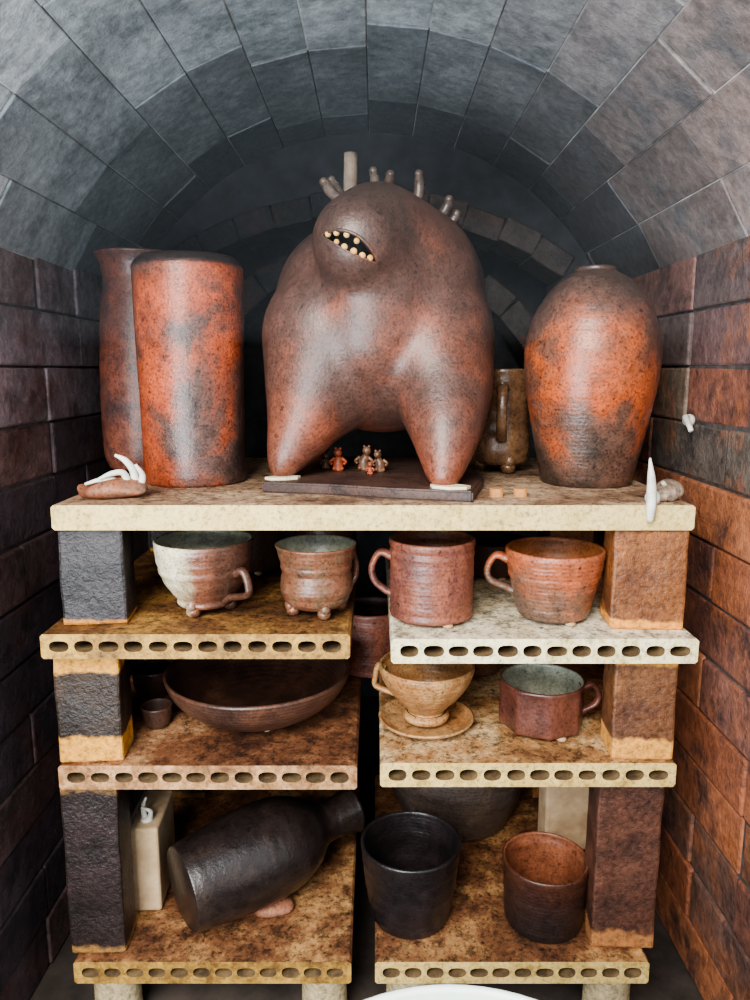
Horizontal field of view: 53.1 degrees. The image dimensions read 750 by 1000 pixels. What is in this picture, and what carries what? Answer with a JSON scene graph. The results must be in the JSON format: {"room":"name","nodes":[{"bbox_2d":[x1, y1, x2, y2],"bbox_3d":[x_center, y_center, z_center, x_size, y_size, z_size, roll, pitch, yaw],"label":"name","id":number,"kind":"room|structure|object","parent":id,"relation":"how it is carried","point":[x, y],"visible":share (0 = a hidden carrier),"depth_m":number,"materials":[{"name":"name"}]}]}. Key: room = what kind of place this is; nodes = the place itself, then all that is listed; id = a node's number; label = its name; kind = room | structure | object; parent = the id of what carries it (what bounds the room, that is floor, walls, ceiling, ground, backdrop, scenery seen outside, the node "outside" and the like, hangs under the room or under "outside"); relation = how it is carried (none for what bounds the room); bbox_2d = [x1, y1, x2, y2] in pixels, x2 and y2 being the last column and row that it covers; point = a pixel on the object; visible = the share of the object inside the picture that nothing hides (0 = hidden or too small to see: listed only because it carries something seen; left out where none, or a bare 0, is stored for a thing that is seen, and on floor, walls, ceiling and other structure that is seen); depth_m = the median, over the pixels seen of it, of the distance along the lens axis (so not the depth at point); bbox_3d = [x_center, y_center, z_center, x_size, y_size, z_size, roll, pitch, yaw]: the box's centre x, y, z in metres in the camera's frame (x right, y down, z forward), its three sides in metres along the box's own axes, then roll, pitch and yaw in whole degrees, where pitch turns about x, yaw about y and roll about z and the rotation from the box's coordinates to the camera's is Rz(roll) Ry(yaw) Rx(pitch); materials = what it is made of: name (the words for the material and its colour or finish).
{"room":"pottery kiln interior","nodes":[
{"label":"pottery kiln interior","id":0,"kind":"room"},
{"bbox_2d":[0,248,148,999],"bbox_3d":[-0.435,0.118,1.127,0.038,0.902,1.158,0,10,0],"label":"wall","id":1,"kind":"structure","parent":0,"point":[28,943],"depth_m":0.93,"materials":[{"name":"brick"}]},
{"bbox_2d":[30,696,703,999],"bbox_3d":[0.000,0.821,-0.112,5.000,0.060,4.400,0,10,0],"label":"floor","id":2,"kind":"structure","parent":0,"point":[669,977],"depth_m":0.95,"materials":[{"name":"grey concrete"}]},
{"bbox_2d":[94,984,142,999],"bbox_3d":[-0.305,0.580,0.892,0.056,0.074,0.056,0,10,0],"label":"post","id":3,"kind":"object","parent":2,"relation":"on","point":[102,991],"visible":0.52,"depth_m":0.87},
{"bbox_2d":[73,776,358,983],"bbox_3d":[-0.185,0.504,1.051,0.316,0.028,0.400,0,10,0],"label":"shelf","id":4,"kind":"object","parent":3,"relation":"on","point":[312,942],"visible":0.44,"depth_m":0.89,"materials":[{"name":"brown ceramic"}]},
{"bbox_2d":[60,788,136,952],"bbox_3d":[-0.319,0.414,0.869,0.064,0.213,0.050,0,10,-3],"label":"post","id":5,"kind":"object","parent":4,"relation":"on","point":[96,823],"visible":0.79,"depth_m":0.85,"materials":[{"name":"black brick"}]},
{"bbox_2d":[131,790,174,910],"bbox_3d":[-0.285,0.448,0.965,0.036,0.112,0.090,0,10,-3],"label":"firebrick","id":6,"kind":"object","parent":4,"relation":"on","point":[151,841],"visible":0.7,"depth_m":0.93,"materials":[{"name":"beige brick"}]},
{"bbox_2d":[140,796,153,822],"bbox_3d":[-0.283,0.382,0.928,0.016,0.035,0.016,-2,10,-13],"label":"cone","id":7,"kind":"object","parent":6,"relation":"on","point":[145,818],"visible":1,"depth_m":0.93,"materials":[{"name":"white ceramic"}]},
{"bbox_2d":[172,790,206,797],"bbox_3d":[-0.300,0.358,1.191,0.068,0.213,0.067,0,10,0],"label":"post","id":8,"kind":"object","parent":4,"relation":"on","point":[176,793],"visible":0.07,"depth_m":1.18,"materials":[{"name":"brown"}]},
{"bbox_2d":[58,659,361,789],"bbox_3d":[-0.181,0.267,1.010,0.324,0.028,0.400,0,10,0],"label":"shelf","id":9,"kind":"object","parent":8,"relation":"on","point":[320,751],"visible":0.41,"depth_m":0.83,"materials":[{"name":"brown ceramic"}]},
{"bbox_2d":[53,659,133,762],"bbox_3d":[-0.310,0.218,0.829,0.070,0.130,0.050,-1,10,-4],"label":"post","id":10,"kind":"object","parent":9,"relation":"on","point":[94,700],"visible":0.73,"depth_m":0.81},
{"bbox_2d":[131,660,170,700],"bbox_3d":[-0.290,0.237,0.980,0.052,0.041,0.052,0,10,0],"label":"cup","id":11,"kind":"object","parent":9,"relation":"on","point":[147,676],"visible":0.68,"depth_m":0.96,"materials":[{"name":"ceramic"}]},
{"bbox_2d":[140,698,172,729],"bbox_3d":[-0.262,0.258,0.901,0.038,0.027,0.038,0,10,0],"label":"cup","id":12,"kind":"object","parent":9,"relation":"on","point":[156,712],"visible":1,"depth_m":0.89,"materials":[{"name":"ceramic"}]},
{"bbox_2d":[163,659,349,731],"bbox_3d":[-0.143,0.236,0.922,0.224,0.065,0.224,-4,11,-22],"label":"serving bowl","id":13,"kind":"object","parent":9,"relation":"on","point":[240,695],"visible":0.89,"depth_m":0.95,"materials":[{"name":"brown ceramic"}]},
{"bbox_3d":[-0.300,0.162,1.157,0.068,0.130,0.067,0,10,0],"label":"post","id":14,"kind":"object","parent":9,"relation":"on","visible":0},
{"bbox_2d":[40,542,358,658],"bbox_3d":[-0.184,0.114,0.974,0.316,0.026,0.420,0,10,0],"label":"shelf","id":15,"kind":"object","parent":14,"relation":"on","point":[260,626],"visible":0.51,"depth_m":0.78,"materials":[{"name":"brown ceramic"}]},
{"bbox_2d":[57,530,136,624],"bbox_3d":[-0.298,0.077,0.807,0.069,0.104,0.050,-1,10,-6],"label":"post","id":16,"kind":"object","parent":15,"relation":"on","point":[97,569],"visible":0.88,"depth_m":0.78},
{"bbox_2d":[50,458,695,529],"bbox_3d":[-0.002,-0.018,0.971,0.656,0.026,0.420,0,10,0],"label":"shelf","id":17,"kind":"object","parent":16,"relation":"on","point":[244,505],"visible":0.48,"depth_m":0.77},
{"bbox_2d":[82,454,151,497],"bbox_3d":[-0.280,-0.026,0.808,0.075,0.047,0.042,0,10,0],"label":"pack","id":18,"kind":"object","parent":17,"relation":"on","point":[134,484],"visible":1,"depth_m":0.80,"materials":[{"name":"ceramic"}]},
{"bbox_2d":[93,247,160,469],"bbox_3d":[-0.330,-0.195,1.057,0.114,0.294,0.114,0,10,0],"label":"bottle vase","id":19,"kind":"object","parent":17,"relation":"on","point":[119,387],"visible":0.41,"depth_m":1.01,"materials":[{"name":"ceramic"}]},
{"bbox_2d":[130,250,246,487],"bbox_3d":[-0.222,-0.155,0.909,0.130,0.267,0.130,-6,12,-32],"label":"vase","id":20,"kind":"object","parent":17,"relation":"on","point":[188,305],"visible":1,"depth_m":0.86,"materials":[{"name":"ceramic"}]},
{"bbox_2d":[262,151,494,501],"bbox_3d":[0.004,-0.224,0.904,0.279,0.403,0.326,0,10,0],"label":"sculpture","id":21,"kind":"object","parent":17,"relation":"on","point":[380,319],"visible":1,"depth_m":0.82,"materials":[{"name":"brown ceramic"}]},
{"bbox_2d":[320,452,332,468],"bbox_3d":[-0.062,-0.051,0.955,0.016,0.021,0.011,0,10,0],"label":"figurine","id":22,"kind":"object","parent":21,"relation":"on","point":[326,465],"visible":0.83,"depth_m":0.95,"materials":[{"name":"black ceramic"}]},
{"bbox_2d":[329,447,346,470],"bbox_3d":[-0.046,-0.051,0.934,0.023,0.029,0.016,0,10,0],"label":"figurine","id":23,"kind":"object","parent":21,"relation":"on","point":[338,465],"visible":1,"depth_m":0.93,"materials":[{"name":"orange ceramic"}]},
{"bbox_2d":[354,445,372,470],"bbox_3d":[-0.014,-0.053,0.939,0.024,0.031,0.017,0,10,0],"label":"figurine","id":24,"kind":"object","parent":21,"relation":"on","point":[362,461],"visible":0.87,"depth_m":0.94,"materials":[{"name":"brown ceramic"}]},
{"bbox_2d":[365,462,374,474],"bbox_3d":[-0.006,-0.038,0.901,0.011,0.015,0.008,0,10,0],"label":"figurine","id":25,"kind":"object","parent":21,"relation":"on","point":[370,469],"visible":1,"depth_m":0.90,"materials":[{"name":"orange ceramic"}]},
{"bbox_2d":[372,450,387,471],"bbox_3d":[0.006,-0.049,0.925,0.021,0.027,0.014,0,10,0],"label":"figurine","id":26,"kind":"object","parent":21,"relation":"on","point":[380,464],"visible":0.98,"depth_m":0.92,"materials":[{"name":"brown ceramic"}]},
{"bbox_2d":[489,487,502,496],"bbox_3d":[0.132,-0.008,0.816,0.015,0.009,0.015,0,10,0],"label":"clay piece","id":27,"kind":"object","parent":17,"relation":"on","point":[494,491],"visible":1,"depth_m":0.81,"materials":[{"name":"beige ceramic"}]},
{"bbox_2d":[472,369,529,473],"bbox_3d":[0.175,-0.105,0.998,0.075,0.138,0.097,-3,10,-19],"label":"stein","id":28,"kind":"object","parent":17,"relation":"on","point":[504,441],"visible":0.78,"depth_m":0.98,"materials":[{"name":"brown ceramic"}]},
{"bbox_2d":[513,487,526,496],"bbox_3d":[0.158,-0.008,0.816,0.015,0.009,0.015,0,10,0],"label":"clay piece","id":29,"kind":"object","parent":17,"relation":"on","point":[517,491],"visible":1,"depth_m":0.81,"materials":[{"name":"beige ceramic"}]},
{"bbox_2d":[524,264,661,488],"bbox_3d":[0.258,-0.147,0.898,0.158,0.254,0.158,-4,11,-22],"label":"vase","id":30,"kind":"object","parent":17,"relation":"on","point":[593,348],"visible":1,"depth_m":0.84,"materials":[{"name":"ceramic"}]},
{"bbox_2d":[644,458,660,521],"bbox_3d":[0.282,-0.011,0.759,0.018,0.065,0.022,0,10,0],"label":"cone","id":31,"kind":"object","parent":17,"relation":"on","point":[652,497],"visible":1,"depth_m":0.75,"materials":[{"name":"white ceramic"}]},
{"bbox_2d":[657,481,683,500],"bbox_3d":[0.309,-0.010,0.790,0.025,0.022,0.029,9,13,41],"label":"pack","id":32,"kind":"object","parent":17,"relation":"on","point":[666,491],"visible":0.95,"depth_m":0.78,"materials":[{"name":"brown ceramic"}]},
{"bbox_2d":[150,530,180,551],"bbox_3d":[-0.300,0.021,1.133,0.068,0.104,0.067,0,10,0],"label":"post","id":33,"kind":"object","parent":15,"relation":"on","point":[154,534],"visible":0.06,"depth_m":1.10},
{"bbox_2d":[153,530,253,617],"bbox_3d":[-0.187,0.083,0.834,0.113,0.083,0.108,0,10,0],"label":"cup","id":34,"kind":"object","parent":15,"relation":"on","point":[203,569],"visible":0.99,"depth_m":0.80,"materials":[{"name":"white ceramic"}]},
{"bbox_2d":[242,530,298,574],"bbox_3d":[-0.161,0.054,1.005,0.102,0.081,0.090,9,13,42],"label":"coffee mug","id":35,"kind":"object","parent":15,"relation":"on","point":[265,557],"visible":0.3,"depth_m":0.97,"materials":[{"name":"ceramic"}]},
{"bbox_2d":[275,534,358,620],"bbox_3d":[-0.064,0.086,0.827,0.091,0.080,0.090,0,10,0],"label":"cup","id":36,"kind":"object","parent":15,"relation":"on","point":[316,576],"visible":1,"depth_m":0.80,"materials":[{"name":"ceramic"}]},
{"bbox_2d":[293,530,356,551],"bbox_3d":[-0.068,0.051,1.024,0.090,0.081,0.090,0,10,0],"label":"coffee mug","id":37,"kind":"object","parent":15,"relation":"on","point":[352,534],"visible":0.08,"depth_m":0.99,"materials":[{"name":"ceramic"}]},
{"bbox_2d":[167,790,364,932],"bbox_3d":[-0.129,0.440,0.950,0.246,0.121,0.121,-7,12,-35],"label":"bottle","id":38,"kind":"object","parent":4,"relation":"on","point":[250,858],"visible":1,"depth_m":0.89,"materials":[{"name":"black ceramic"}]},
{"bbox_2d":[255,897,294,916],"bbox_3d":[-0.128,0.503,0.935,0.058,0.014,0.035,0,10,0],"label":"clay piece","id":39,"kind":"object","parent":4,"relation":"on","point":[285,905],"visible":0.48,"depth_m":0.92,"materials":[{"name":"pink ceramic"}]},
{"bbox_2d":[302,984,346,999],"bbox_3d":[-0.060,0.580,0.892,0.056,0.074,0.056,0,10,0],"label":"post","id":40,"kind":"object","parent":2,"relation":"on","point":[309,991],"visible":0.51,"depth_m":0.87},
{"bbox_2d":[0,0,749,999],"bbox_3d":[-0.010,-0.082,1.094,1.320,1.311,1.156,0,10,0],"label":"joint","id":41,"kind":"object","parent":2,"relation":"on","point":[739,367],"visible":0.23,"depth_m":0.90,"materials":[{"name":"grey concrete"}]},
{"bbox_2d":[386,984,430,991],"bbox_3d":[0.040,0.580,0.892,0.056,0.074,0.056,0,10,0],"label":"post","id":42,"kind":"object","parent":2,"relation":"on","point":[389,987],"visible":0.21,"depth_m":0.87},
{"bbox_2d":[375,775,649,983],"bbox_3d":[0.156,0.504,1.051,0.312,0.028,0.400,0,10,0],"label":"shelf","id":43,"kind":"object","parent":42,"relation":"on","point":[476,944],"visible":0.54,"depth_m":0.87,"materials":[{"name":"ceramic"}]},
{"bbox_2d":[360,811,460,939],"bbox_3d":[0.043,0.461,0.920,0.122,0.102,0.122,0,10,0],"label":"cup","id":44,"kind":"object","parent":43,"relation":"on","point":[410,859],"visible":1,"depth_m":0.89,"materials":[{"name":"ceramic"}]},
{"bbox_2d":[393,787,522,841],"bbox_3d":[0.122,0.386,1.122,0.207,0.182,0.207,0,10,0],"label":"bowl","id":45,"kind":"object","parent":43,"relation":"on","point":[477,813],"visible":0.28,"depth_m":1.04,"materials":[{"name":"ceramic"}]},
{"bbox_2d":[529,787,538,797],"bbox_3d":[0.280,0.357,1.191,0.068,0.216,0.067,0,10,0],"label":"post","id":46,"kind":"object","parent":43,"relation":"on","point":[534,791],"visible":0.05,"depth_m":1.18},
{"bbox_2d":[502,831,588,943],"bbox_3d":[0.206,0.472,0.914,0.104,0.083,0.104,0,10,0],"label":"cup","id":47,"kind":"object","parent":43,"relation":"on","point":[545,876],"visible":1,"depth_m":0.89,"materials":[{"name":"ceramic"}]},
{"bbox_2d":[538,787,587,849],"bbox_3d":[0.266,0.395,1.047,0.065,0.190,0.035,-1,10,-6],"label":"firebrick","id":48,"kind":"object","parent":43,"relation":"on","point":[562,811],"visible":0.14,"depth_m":1.04,"materials":[{"name":"beige brick"}]},
{"bbox_2d":[583,787,663,948],"bbox_3d":[0.288,0.411,0.877,0.074,0.216,0.050,0,10,3],"label":"post","id":49,"kind":"object","parent":43,"relation":"on","point":[622,847],"visible":0.7,"depth_m":0.85,"materials":[{"name":"brown brick"}]},
{"bbox_2d":[379,664,676,786],"bbox_3d":[0.166,0.264,1.010,0.320,0.028,0.400,0,10,0],"label":"shelf","id":50,"kind":"object","parent":49,"relation":"on","point":[488,753],"visible":0.41,"depth_m":0.83,"materials":[{"name":"ceramic"}]},
{"bbox_2d":[348,596,389,677],"bbox_3d":[-0.005,0.195,1.074,0.094,0.091,0.094,0,10,0],"label":"coffee mug","id":51,"kind":"object","parent":50,"relation":"on","point":[370,642],"visible":0.41,"depth_m":1.03,"materials":[{"name":"ceramic"}]},
{"bbox_2d":[372,651,474,739],"bbox_3d":[0.057,0.230,0.890,0.122,0.079,0.114,0,10,0],"label":"pour-over dripper","id":52,"kind":"object","parent":50,"relation":"on","point":[426,706],"visible":0.94,"depth_m":0.87,"materials":[{"name":"beige ceramic"}]},
{"bbox_2d":[473,664,502,676],"bbox_3d":[0.142,0.215,1.062,0.096,0.051,0.096,0,10,0],"label":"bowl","id":53,"kind":"object","parent":50,"relation":"on","point":[481,670],"visible":0.16,"depth_m":1.03,"materials":[{"name":"ceramic"}]},
{"bbox_2d":[499,664,601,741],"bbox_3d":[0.199,0.240,0.893,0.105,0.060,0.101,-9,13,-42],"label":"mug","id":54,"kind":"object","parent":50,"relation":"on","point":[541,701],"visible":1,"depth_m":0.86,"materials":[{"name":"ceramic"}]},
{"bbox_2d":[601,664,678,759],"bbox_3d":[0.291,0.219,0.830,0.069,0.122,0.050,0,10,3],"label":"post","id":55,"kind":"object","parent":50,"relation":"on","point":[638,712],"visible":0.74,"depth_m":0.81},
{"bbox_2d":[385,545,698,663],"bbox_3d":[0.174,0.119,0.975,0.314,0.026,0.420,0,10,0],"label":"shelf","id":56,"kind":"object","parent":55,"relation":"on","point":[494,633],"visible":0.44,"depth_m":0.78,"materials":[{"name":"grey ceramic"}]},
{"bbox_2d":[368,530,475,628],"bbox_3d":[0.059,0.085,0.830,0.103,0.091,0.095,10,14,44],"label":"coffee mug","id":57,"kind":"object","parent":56,"relation":"on","point":[432,571],"visible":1,"depth_m":0.79,"materials":[{"name":"ceramic"}]},
{"bbox_2d":[468,531,523,580],"bbox_3d":[0.154,0.076,0.998,0.093,0.051,0.092,2,10,13],"label":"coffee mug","id":58,"kind":"object","parent":56,"relation":"on","point":[487,542],"visible":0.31,"depth_m":0.97,"materials":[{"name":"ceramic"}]},
{"bbox_2d":[484,537,605,626],"bbox_3d":[0.195,0.090,0.829,0.107,0.080,0.112,-8,13,-39],"label":"coffee mug","id":59,"kind":"object","parent":56,"relation":"on","point":[555,580],"visible":1,"depth_m":0.79,"materials":[{"name":"ceramic"}]},
{"bbox_2d":[540,530,593,542],"bbox_3d":[0.290,0.023,1.133,0.068,0.109,0.067,0,10,0],"label":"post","id":60,"kind":"object","parent":56,"relation":"on","point":[587,535],"visible":0.04,"depth_m":1.10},
{"bbox_2d":[600,530,688,629],"bbox_3d":[0.288,0.080,0.805,0.078,0.109,0.050,1,10,3],"label":"post","id":61,"kind":"object","parent":56,"relation":"on","point":[644,573],"visible":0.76,"depth_m":0.78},
{"bbox_2d":[363,984,536,999],"bbox_3d":[0.045,0.512,0.372,0.245,0.399,0.245,0,10,0],"label":"bucket","id":62,"kind":"object","parent":2,"relation":"on","point":[433,991],"visible":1,"depth_m":0.45,"materials":[{"name":"plastic"}]},
{"bbox_2d":[582,984,629,999],"bbox_3d":[0.275,0.580,0.892,0.056,0.074,0.056,0,10,0],"label":"post","id":63,"kind":"object","parent":2,"relation":"on","point":[590,991],"visible":0.45,"depth_m":0.87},
{"bbox_2d":[148,133,589,548],"bbox_3d":[-0.010,-0.061,1.422,0.820,1.156,0.116,0,10,0],"label":"wall","id":64,"kind":"structure","parent":0,"point":[295,171],"depth_m":1.28,"materials":[{"name":"brick"}]},
{"bbox_2d":[170,189,573,283],"bbox_3d":[-0.011,-0.468,1.345,0.711,0.145,0.120,0,10,0],"label":"arch","id":65,"kind":"object","parent":64,"relation":"attached to","point":[509,238],"visible":0.59,"depth_m":1.29,"materials":[{"name":"brick"}]},
{"bbox_2d":[243,254,532,368],"bbox_3d":[-0.010,-0.382,1.507,0.745,0.265,0.120,0,10,0],"label":"arch","id":66,"kind":"object","parent":64,"relation":"attached to","point":[513,321],"visible":0.2,"depth_m":1.45,"materials":[{"name":"brick"}]},
{"bbox_2d":[0,0,749,278],"bbox_3d":[-0.010,-0.463,1.026,0.875,0.292,1.158,0,10,0],"label":"ceiling","id":67,"kind":"structure","parent":0,"point":[707,44],"depth_m":0.88,"materials":[{"name":"brick"}]},
{"bbox_2d":[234,234,546,695],"bbox_3d":[-0.010,-0.110,1.696,1.300,1.500,0.040,0,10,0],"label":"wall","id":68,"kind":"structure","parent":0,"point":[529,290],"depth_m":1.66,"materials":[{"name":"black brick"}]},
{"bbox_2d":[593,236,749,999],"bbox_3d":[0.416,0.118,1.127,0.038,0.902,1.158,0,10,0],"label":"wall","id":69,"kind":"structure","parent":0,"point":[711,752],"depth_m":0.89,"materials":[{"name":"red brick"}]},
{"bbox_2d":[682,414,694,431],"bbox_3d":[0.389,-0.096,0.931,0.016,0.021,0.052,5,11,25],"label":"cone","id":70,"kind":"object","parent":69,"relation":"attached to","point":[688,420],"visible":1,"depth_m":0.92,"materials":[{"name":"white ceramic"}]}
]}

